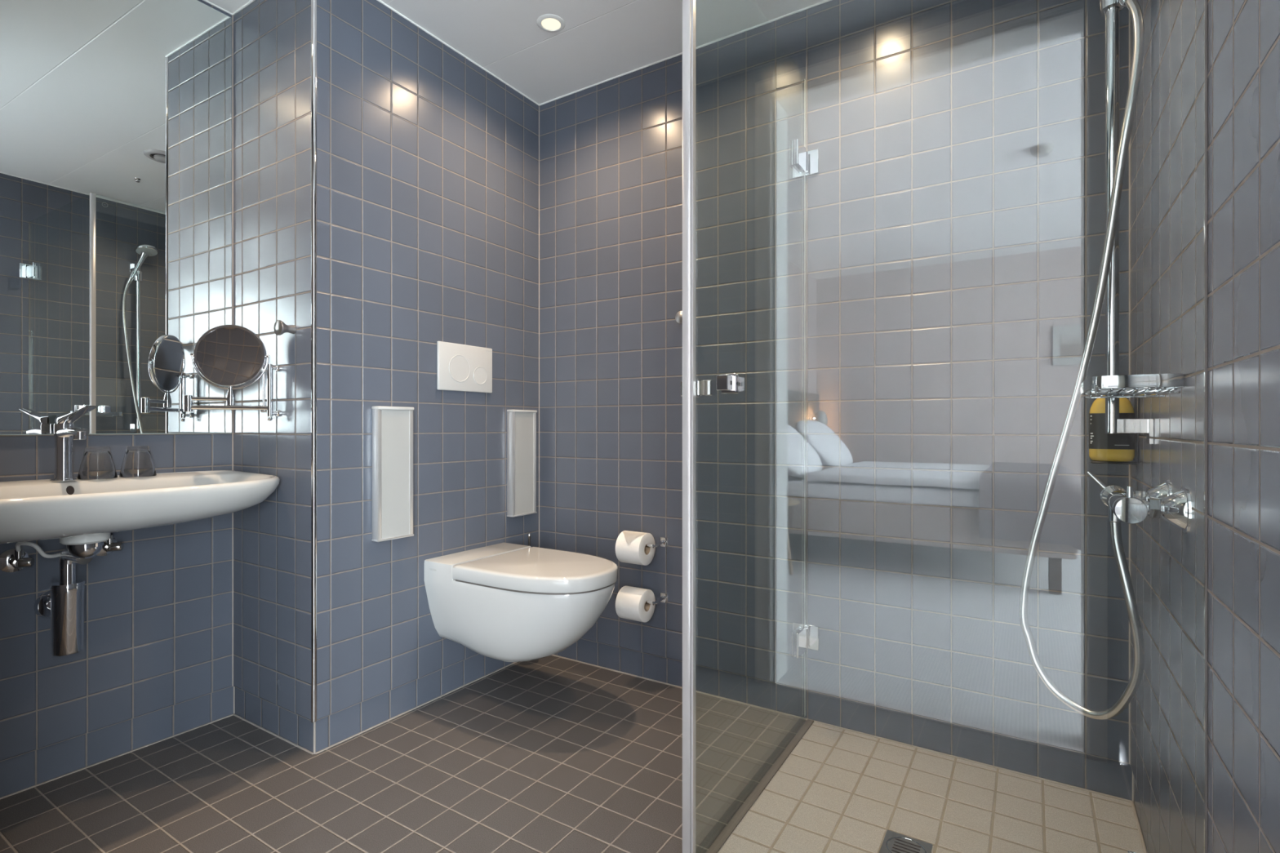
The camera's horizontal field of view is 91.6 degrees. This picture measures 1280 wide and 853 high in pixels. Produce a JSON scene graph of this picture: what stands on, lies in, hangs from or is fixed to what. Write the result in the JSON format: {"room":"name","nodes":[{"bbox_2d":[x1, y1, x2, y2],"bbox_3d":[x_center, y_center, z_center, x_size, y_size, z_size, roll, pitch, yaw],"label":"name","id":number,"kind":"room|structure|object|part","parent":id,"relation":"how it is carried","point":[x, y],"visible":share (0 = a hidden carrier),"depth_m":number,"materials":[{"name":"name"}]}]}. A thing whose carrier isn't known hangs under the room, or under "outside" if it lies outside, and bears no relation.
{"room":"bathroom","nodes":[
{"label":"bathroom","id":0,"kind":"room"},
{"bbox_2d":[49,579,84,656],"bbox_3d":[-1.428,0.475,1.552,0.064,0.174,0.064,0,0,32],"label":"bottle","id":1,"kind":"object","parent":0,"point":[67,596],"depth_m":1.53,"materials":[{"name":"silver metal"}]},
{"bbox_2d":[0,0,233,797],"bbox_3d":[-1.607,-0.225,1.606,0.150,2.280,0.970,0,0,32],"label":"wall","id":2,"kind":"structure","parent":0,"point":[154,664],"depth_m":1.72,"materials":[{"name":"tile"}]},
{"bbox_2d":[0,548,34,573],"bbox_3d":[-1.526,0.332,1.525,0.074,0.062,0.060,0,0,32],"label":"valve","id":3,"kind":"object","parent":2,"relation":"attached to","point":[11,560],"visible":0.98,"depth_m":1.52,"materials":[{"name":"silver metal"}]},
{"bbox_3d":[-1.502,0.333,1.521,0.025,0.023,0.024,0,0,-21],"label":"valve knob","id":4,"kind":"part","parent":3,"relation":"part of","materials":[{"name":"silver metal"}]},
{"bbox_2d":[15,541,62,558],"bbox_3d":[-1.466,0.298,1.549,0.066,0.056,0.125,0,0,32],"label":"supply hose","id":5,"kind":"object","parent":3,"relation":"attached to","point":[18,544],"visible":0.55,"depth_m":1.51,"materials":[{"name":"grey metal"}]},
{"bbox_2d":[95,534,124,556],"bbox_3d":[-1.431,0.323,1.675,0.074,0.062,0.060,0,0,32],"label":"valve","id":6,"kind":"object","parent":2,"relation":"attached to","point":[111,545],"visible":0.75,"depth_m":1.67,"materials":[{"name":"silver metal"}]},
{"bbox_3d":[-1.407,0.324,1.672,0.025,0.023,0.024,0,0,-21],"label":"valve knob","id":7,"kind":"part","parent":6,"relation":"part of","materials":[{"name":"silver metal"}]},
{"bbox_2d":[0,0,231,435],"bbox_3d":[-1.506,-0.634,1.608,0.017,1.310,0.832,0,0,32],"label":"wall mirror","id":8,"kind":"object","parent":2,"relation":"attached to","point":[116,115],"visible":0.87,"depth_m":1.70,"materials":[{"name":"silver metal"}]},
{"bbox_2d":[0,713,234,799],"bbox_3d":[-1.515,0.915,1.619,0.006,0.005,0.850,0,0,32],"label":"trim","id":9,"kind":"structure","parent":2,"relation":"attached to","point":[180,733],"depth_m":1.71,"materials":[{"name":"tile"}]},
{"bbox_2d":[0,470,279,545],"bbox_3d":[-1.332,0.205,1.498,0.429,0.140,0.830,0,0,32],"label":"washbasin","id":10,"kind":"object","parent":2,"relation":"attached to","point":[77,512],"visible":1,"depth_m":1.47,"materials":[{"name":"ceramic"}]},
{"bbox_2d":[33,541,104,656],"bbox_3d":[-1.408,0.419,1.539,0.259,0.287,0.074,0,0,32],"label":"trap","id":11,"kind":"object","parent":10,"relation":"attached to","point":[64,603],"visible":0.98,"depth_m":1.53,"materials":[{"name":"silver metal"}]},
{"bbox_2d":[50,405,97,481],"bbox_3d":[-1.397,0.044,1.539,0.212,0.188,0.050,0,0,32],"label":"faucet","id":12,"kind":"object","parent":10,"relation":"on","point":[64,433],"visible":1,"depth_m":1.56,"materials":[{"name":"silver metal"}]},
{"bbox_3d":[-1.411,0.018,1.547,0.121,0.029,0.033,0,0,32],"label":"spout","id":13,"kind":"part","parent":12,"relation":"part of","materials":[{"name":"silver metal"}]},
{"bbox_3d":[-1.393,-0.025,1.536,0.203,0.050,0.035,0,0,32],"label":"lever","id":14,"kind":"part","parent":12,"relation":"part of","materials":[{"name":"silver metal"}]},
{"bbox_2d":[58,533,111,545],"bbox_3d":[-1.327,0.260,1.488,0.092,0.032,0.092,0,0,32],"label":"outlet","id":15,"kind":"object","parent":10,"relation":"attached to","point":[91,539],"depth_m":1.45,"materials":[{"name":"ceramic"}]},
{"bbox_2d":[76,446,117,479],"bbox_3d":[-1.433,0.096,1.644,0.081,0.083,0.081,0,0,32],"label":"drinking glass","id":16,"kind":"object","parent":10,"relation":"on","point":[97,462],"visible":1,"depth_m":1.62,"materials":[{"name":"clear glass"}]},
{"bbox_2d":[119,445,156,477],"bbox_3d":[-1.386,0.096,1.718,0.081,0.083,0.081,0,0,32],"label":"drinking glass","id":17,"kind":"object","parent":10,"relation":"on","point":[138,461],"visible":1,"depth_m":1.69,"materials":[{"name":"clear glass"}]},
{"bbox_2d":[231,15,233,686],"bbox_3d":[-1.289,-0.241,1.970,0.006,2.127,0.006,0,0,32],"label":"trim","id":18,"kind":"structure","parent":2,"relation":"attached to","point":[232,15],"depth_m":1.97,"materials":[{"name":"tile"}]},
{"bbox_2d":[233,686,235,713],"bbox_3d":[-1.291,0.869,1.980,0.006,0.093,0.006,0,0,32],"label":"trim","id":19,"kind":"structure","parent":2,"relation":"attached to","point":[233,686],"depth_m":1.98,"materials":[{"name":"tile"}]},
{"bbox_2d":[233,0,538,752],"bbox_3d":[-0.881,-0.225,2.338,0.600,2.280,1.057,0,0,32],"label":"wall","id":20,"kind":"structure","parent":0,"point":[428,162],"depth_m":1.92,"materials":[{"name":"tile"}]},
{"bbox_2d":[202,0,232,15],"bbox_3d":[-1.514,-1.307,1.613,0.009,0.014,0.843,0,0,32],"label":"trim","id":21,"kind":"structure","parent":20,"relation":"attached to","point":[206,1],"depth_m":1.93,"materials":[{"name":"white plastic"}]},
{"bbox_2d":[183,324,280,421],"bbox_3d":[-1.163,-0.154,1.781,0.238,0.277,0.037,0,0,-19],"label":"magnifying mirror","id":22,"kind":"object","parent":20,"relation":"attached to","point":[230,356],"visible":1,"depth_m":1.78,"materials":[{"name":"silver metal"}]},
{"bbox_3d":[-1.217,-0.078,1.760,0.102,0.011,0.011,0,0,-22],"label":"arm","id":23,"kind":"part","parent":22,"relation":"part of","materials":[{"name":"silver metal"}]},
{"bbox_3d":[-1.169,-0.053,1.772,0.202,0.012,0.012,0,0,-18],"label":"arm","id":24,"kind":"part","parent":22,"relation":"part of","materials":[{"name":"silver metal"}]},
{"bbox_3d":[-1.170,-0.087,1.778,0.021,0.055,0.021,0,0,32],"label":"stem","id":25,"kind":"part","parent":22,"relation":"part of","materials":[{"name":"silver metal"}]},
{"bbox_2d":[231,0,255,15],"bbox_3d":[-1.099,-1.307,1.850,0.450,0.014,0.009,0,0,32],"label":"trim","id":26,"kind":"structure","parent":20,"relation":"attached to","point":[249,2],"depth_m":1.93,"materials":[{"name":"white plastic"}]},
{"bbox_2d":[233,713,314,754],"bbox_3d":[-1.103,0.915,1.857,0.450,0.005,0.006,0,0,32],"label":"trim","id":27,"kind":"structure","parent":20,"relation":"attached to","point":[234,714],"depth_m":1.84,"materials":[{"name":"tile"}]},
{"bbox_2d":[273,320,296,335],"bbox_3d":[-1.004,-0.278,1.763,0.043,0.043,0.046,0,0,32],"label":"towel hook","id":28,"kind":"object","parent":20,"relation":"attached to","point":[280,327],"visible":1,"depth_m":1.75,"materials":[{"name":"metal"}]},
{"bbox_2d":[311,0,316,722],"bbox_3d":[-0.909,-0.241,1.735,0.015,2.127,0.015,0,0,32],"label":"trim","id":29,"kind":"structure","parent":20,"relation":"attached to","point":[313,2],"depth_m":1.73,"materials":[{"name":"silver metal"}]},
{"bbox_2d":[313,721,315,754],"bbox_3d":[-0.911,0.869,1.740,0.006,0.093,0.006,0,0,32],"label":"trim","id":30,"kind":"structure","parent":20,"relation":"attached to","point":[314,723],"depth_m":1.74,"materials":[{"name":"tile"}]},
{"bbox_2d":[371,405,413,542],"bbox_3d":[-0.764,0.143,1.927,0.034,0.408,0.130,0,0,32],"label":"wall panel","id":31,"kind":"object","parent":20,"relation":"attached to","point":[392,426],"visible":1,"depth_m":1.91,"materials":[{"name":"plastic"}]},
{"bbox_2d":[315,662,516,754],"bbox_3d":[-0.658,0.915,2.135,0.006,0.005,0.937,0,0,32],"label":"trim","id":32,"kind":"structure","parent":20,"relation":"attached to","point":[418,706],"depth_m":2.00,"materials":[{"name":"tile"}]},
{"bbox_2d":[377,0,539,106],"bbox_3d":[-0.659,-1.307,2.127,0.009,0.014,0.937,0,0,32],"label":"trim","id":33,"kind":"structure","parent":20,"relation":"attached to","point":[380,1],"depth_m":2.15,"materials":[{"name":"white plastic"}]},
{"bbox_2d":[436,341,492,393],"bbox_3d":[-0.612,-0.205,2.189,0.013,0.164,0.248,0,0,32],"label":"flush plate","id":34,"kind":"object","parent":20,"relation":"attached to","point":[460,367],"visible":1,"depth_m":2.17,"materials":[{"name":"white plastic"}]},
{"bbox_2d":[424,542,617,662],"bbox_3d":[-0.355,0.611,2.040,0.606,0.346,0.378,0,0,32],"label":"toilet","id":35,"kind":"object","parent":20,"relation":"attached to","point":[504,602],"visible":1,"depth_m":1.90,"materials":[{"name":"ceramic"}]},
{"bbox_3d":[-0.296,0.461,2.003,0.466,0.045,0.378,0,0,32],"label":"lid","id":36,"kind":"part","parent":35,"relation":"part of","materials":[{"name":"plastic"}]},
{"bbox_3d":[-0.294,0.485,2.002,0.451,0.007,0.370,0,0,32],"label":"seat","id":37,"kind":"part","parent":35,"relation":"part of","materials":[{"name":"white plastic"}]},
{"bbox_2d":[506,409,537,517],"bbox_3d":[-0.457,0.140,2.415,0.034,0.408,0.136,0,0,32],"label":"wall panel","id":38,"kind":"object","parent":20,"relation":"attached to","point":[521,424],"visible":1,"depth_m":2.39,"materials":[{"name":"plastic"}]},
{"bbox_2d":[527,533,530,546],"bbox_3d":[-0.434,0.568,2.395,0.096,0.315,0.076,0,0,32],"label":"toilet brush","id":39,"kind":"object","parent":20,"relation":"attached to","point":[528,534],"visible":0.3,"depth_m":2.38,"materials":[{"name":"silver metal"}]},
{"bbox_2d":[538,106,539,546],"bbox_3d":[-0.409,-0.241,2.523,0.006,2.127,0.006,0,0,32],"label":"trim","id":40,"kind":"structure","parent":20,"relation":"attached to","point":[539,106],"depth_m":2.52,"materials":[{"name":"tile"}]},
{"bbox_2d":[207,0,825,104],"bbox_3d":[-0.285,-1.329,1.394,2.614,0.050,2.020,0,0,32],"label":"ceiling","id":41,"kind":"structure","parent":0,"point":[599,41],"depth_m":2.04,"materials":[{"name":"white paint"}]},
{"bbox_2d":[537,13,564,32],"bbox_3d":[-0.288,-1.302,2.012,0.091,0.004,0.091,0,0,32],"label":"recessed light","id":42,"kind":"object","parent":41,"relation":"in","point":[550,23],"visible":1,"depth_m":2.01,"materials":[{"name":"white plastic"}]},
{"bbox_2d":[0,655,1143,852],"bbox_3d":[-0.253,0.941,1.444,2.614,0.050,1.900,0,0,32],"label":"floor","id":43,"kind":"structure","parent":0,"point":[551,753],"depth_m":1.56,"materials":[{"name":"tile"}]},
{"bbox_2d":[706,719,813,852],"bbox_3d":[0.322,0.914,1.602,0.020,0.003,0.789,0,0,32],"label":"shower threshold","id":44,"kind":"object","parent":43,"relation":"on","point":[726,832],"visible":1,"depth_m":1.55,"materials":[{"name":"grey metal"}]},
{"bbox_2d":[879,829,933,852],"bbox_3d":[0.576,0.916,1.346,0.095,0.005,0.096,0,0,32],"label":"floor drain","id":45,"kind":"object","parent":43,"relation":"in","point":[893,842],"visible":1,"depth_m":1.36,"materials":[{"name":"metal"}]},
{"bbox_2d":[539,0,1132,800],"bbox_3d":[0.475,-0.225,2.038,2.014,2.280,0.120,0,0,32],"label":"wall","id":46,"kind":"structure","parent":0,"point":[955,202],"depth_m":1.85,"materials":[{"name":"tile"}]},
{"bbox_2d":[644,592,667,604],"bbox_3d":[0.021,0.609,2.208,0.140,0.034,0.075,0,0,32],"label":"paper holder","id":47,"kind":"object","parent":46,"relation":"attached to","point":[664,597],"visible":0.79,"depth_m":2.19,"materials":[{"name":"silver metal"}]},
{"bbox_2d":[615,586,655,622],"bbox_3d":[-0.016,0.626,2.197,0.099,0.112,0.112,0,0,32],"label":"toilet roll","id":48,"kind":"object","parent":47,"relation":"on","point":[630,602],"visible":0.97,"depth_m":2.16,"materials":[{"name":"paper"}]},
{"bbox_3d":[0.018,0.611,2.209,0.135,0.018,0.072,0,0,32],"label":"arm","id":49,"kind":"part","parent":47,"relation":"part of","materials":[{"name":"silver metal"}]},
{"bbox_3d":[0.086,0.609,2.209,0.030,0.034,0.005,0,0,32],"label":"wall plate","id":50,"kind":"part","parent":47,"relation":"part of","materials":[{"name":"silver metal"}]},
{"bbox_2d":[644,537,667,548],"bbox_3d":[0.021,0.410,2.208,0.140,0.034,0.075,0,0,32],"label":"paper holder","id":51,"kind":"object","parent":46,"relation":"attached to","point":[664,540],"visible":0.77,"depth_m":2.19,"materials":[{"name":"silver metal"}]},
{"bbox_2d":[615,530,655,565],"bbox_3d":[-0.015,0.428,2.196,0.101,0.112,0.112,0,0,32],"label":"toilet roll","id":52,"kind":"object","parent":51,"relation":"on","point":[630,548],"visible":0.99,"depth_m":2.16,"materials":[{"name":"paper"}]},
{"bbox_3d":[0.018,0.413,2.209,0.135,0.018,0.072,0,0,32],"label":"arm","id":53,"kind":"part","parent":51,"relation":"part of","materials":[{"name":"silver metal"}]},
{"bbox_3d":[0.086,0.410,2.209,0.030,0.034,0.005,0,0,32],"label":"wall plate","id":54,"kind":"part","parent":51,"relation":"part of","materials":[{"name":"silver metal"}]},
{"bbox_2d":[675,311,682,323],"bbox_3d":[0.150,-0.373,2.144,0.043,0.043,0.046,0,0,32],"label":"towel hook","id":55,"kind":"object","parent":46,"relation":"attached to","point":[678,317],"visible":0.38,"depth_m":2.13,"materials":[{"name":"metal"}]},
{"bbox_2d":[539,0,831,106],"bbox_3d":[0.390,-1.307,2.020,1.898,0.014,0.009,0,0,32],"label":"trim","id":56,"kind":"structure","parent":46,"relation":"attached to","point":[825,1],"depth_m":2.13,"materials":[{"name":"white plastic"}]},
{"bbox_2d":[680,0,818,852],"bbox_3d":[0.306,-0.083,1.604,0.082,1.993,0.794,0,0,32],"label":"shower door","id":57,"kind":"structure","parent":46,"relation":"attached to","point":[804,163],"depth_m":1.27,"materials":[{"name":"clear glass"}]},
{"bbox_3d":[0.122,-0.081,1.314,0.072,0.038,0.032,0,0,32],"label":"handle","id":58,"kind":"part","parent":57,"relation":"part of","materials":[{"name":"silver metal"}]},
{"bbox_2d":[551,654,1133,802],"bbox_3d":[0.394,0.915,2.022,1.908,0.005,0.006,0,0,32],"label":"trim","id":59,"kind":"structure","parent":46,"relation":"attached to","point":[817,722],"depth_m":1.81,"materials":[{"name":"tile"}]},
{"bbox_2d":[1128,11,1130,764],"bbox_3d":[1.194,-0.241,1.514,0.006,2.127,0.006,0,0,32],"label":"trim","id":60,"kind":"structure","parent":46,"relation":"attached to","point":[1129,11],"depth_m":1.51,"materials":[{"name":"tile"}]},
{"bbox_2d":[1132,772,1133,801],"bbox_3d":[1.203,0.869,1.517,0.006,0.093,0.006,0,0,32],"label":"trim","id":61,"kind":"structure","parent":46,"relation":"attached to","point":[1132,772],"depth_m":1.52,"materials":[{"name":"tile"}]},
{"bbox_2d":[1130,0,1279,852],"bbox_3d":[0.740,-0.225,0.681,0.120,2.280,1.907,0,0,32],"label":"wall","id":62,"kind":"structure","parent":0,"point":[1167,133],"depth_m":0.83,"materials":[{"name":"tile"}]},
{"bbox_2d":[691,0,1207,852],"bbox_3d":[0.442,-0.089,1.061,0.790,1.981,0.082,0,0,32],"label":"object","id":63,"kind":"structure","parent":62,"relation":"attached to","point":[726,383],"depth_m":1.26,"materials":[{"name":"clear glass"}]},
{"bbox_3d":[0.177,-0.085,1.227,0.032,0.038,0.076,0,0,32],"label":"handle","id":64,"kind":"part","parent":63,"relation":"part of","materials":[{"name":"silver metal"}]},
{"bbox_2d":[1088,395,1134,462],"bbox_3d":[1.085,-0.018,1.432,0.085,0.194,0.049,0,0,32],"label":"soap bottle","id":65,"kind":"object","parent":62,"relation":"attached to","point":[1103,446],"visible":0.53,"depth_m":1.42,"materials":[{"name":"yellow plastic"}]},
{"bbox_2d":[1090,397,1138,464],"bbox_3d":[1.089,0.008,1.429,0.086,0.154,0.044,0,0,32],"label":"holder","id":66,"kind":"object","parent":62,"relation":"attached to","point":[1136,399],"visible":0.71,"depth_m":1.40,"materials":[{"name":"black plastic"}]},
{"bbox_3d":[1.124,0.007,1.407,0.004,0.153,0.044,0,0,32],"label":"plate","id":67,"kind":"part","parent":66,"relation":"part of","materials":[{"name":"silver metal"}]},
{"bbox_2d":[1099,0,1154,444],"bbox_3d":[0.976,-0.464,1.248,0.085,0.998,0.064,0,0,32],"label":"shower rail","id":68,"kind":"object","parent":62,"relation":"attached to","point":[1111,9],"visible":0.94,"depth_m":1.26,"materials":[{"name":"silver metal"}]},
{"bbox_3d":[0.964,-0.474,1.269,0.023,0.977,0.023,0,0,32],"label":"rail","id":69,"kind":"part","parent":68,"relation":"part of","materials":[{"name":"silver metal"}]},
{"bbox_2d":[1118,0,1126,6],"bbox_3d":[0.949,-0.948,1.300,0.125,0.230,0.131,0,0,32],"label":"shower","id":70,"kind":"object","parent":68,"relation":"attached to","point":[1122,2],"visible":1,"depth_m":1.23,"materials":[{"name":"silver metal"}]},
{"bbox_2d":[1018,0,1144,719],"bbox_3d":[0.903,-0.134,1.240,0.133,1.417,0.244,0,0,-10],"label":"shower hose","id":71,"kind":"object","parent":70,"relation":"hanging from","point":[1135,11],"visible":1,"depth_m":1.23,"materials":[{"name":"metal"}]},
{"bbox_2d":[1080,373,1185,398],"bbox_3d":[0.856,-0.068,1.092,0.124,0.030,0.240,0,0,32],"label":"basket","id":72,"kind":"object","parent":62,"relation":"attached to","point":[1153,384],"visible":1,"depth_m":1.01,"materials":[{"name":"silver metal"}]},
{"bbox_2d":[1085,385,1180,398],"bbox_3d":[0.857,-0.059,1.091,0.116,0.013,0.235,0,0,32],"label":"wire tray","id":73,"kind":"object","parent":72,"relation":"on","point":[1091,390],"depth_m":1.04,"materials":[{"name":"silver metal"}]},
{"bbox_2d":[1086,470,1191,533],"bbox_3d":[0.839,0.128,1.058,0.115,0.089,0.263,0,0,32],"label":"shower mixer","id":74,"kind":"object","parent":62,"relation":"attached to","point":[1130,507],"visible":1,"depth_m":0.97,"materials":[{"name":"silver metal"}]},
{"bbox_3d":[0.877,0.117,1.169,0.062,0.066,0.034,0,0,32],"label":"handle","id":75,"kind":"part","parent":74,"relation":"part of","materials":[{"name":"silver metal"}]},
{"bbox_3d":[0.764,0.122,0.971,0.042,0.057,0.034,0,0,32],"label":"handle","id":76,"kind":"part","parent":74,"relation":"part of","materials":[{"name":"silver metal"}]},
{"bbox_2d":[1130,800,1147,852],"bbox_3d":[0.725,0.915,0.762,0.006,0.005,1.787,0,0,32],"label":"trim","id":77,"kind":"structure","parent":62,"relation":"attached to","point":[1140,831],"depth_m":1.41,"materials":[{"name":"tile"}]}
]}

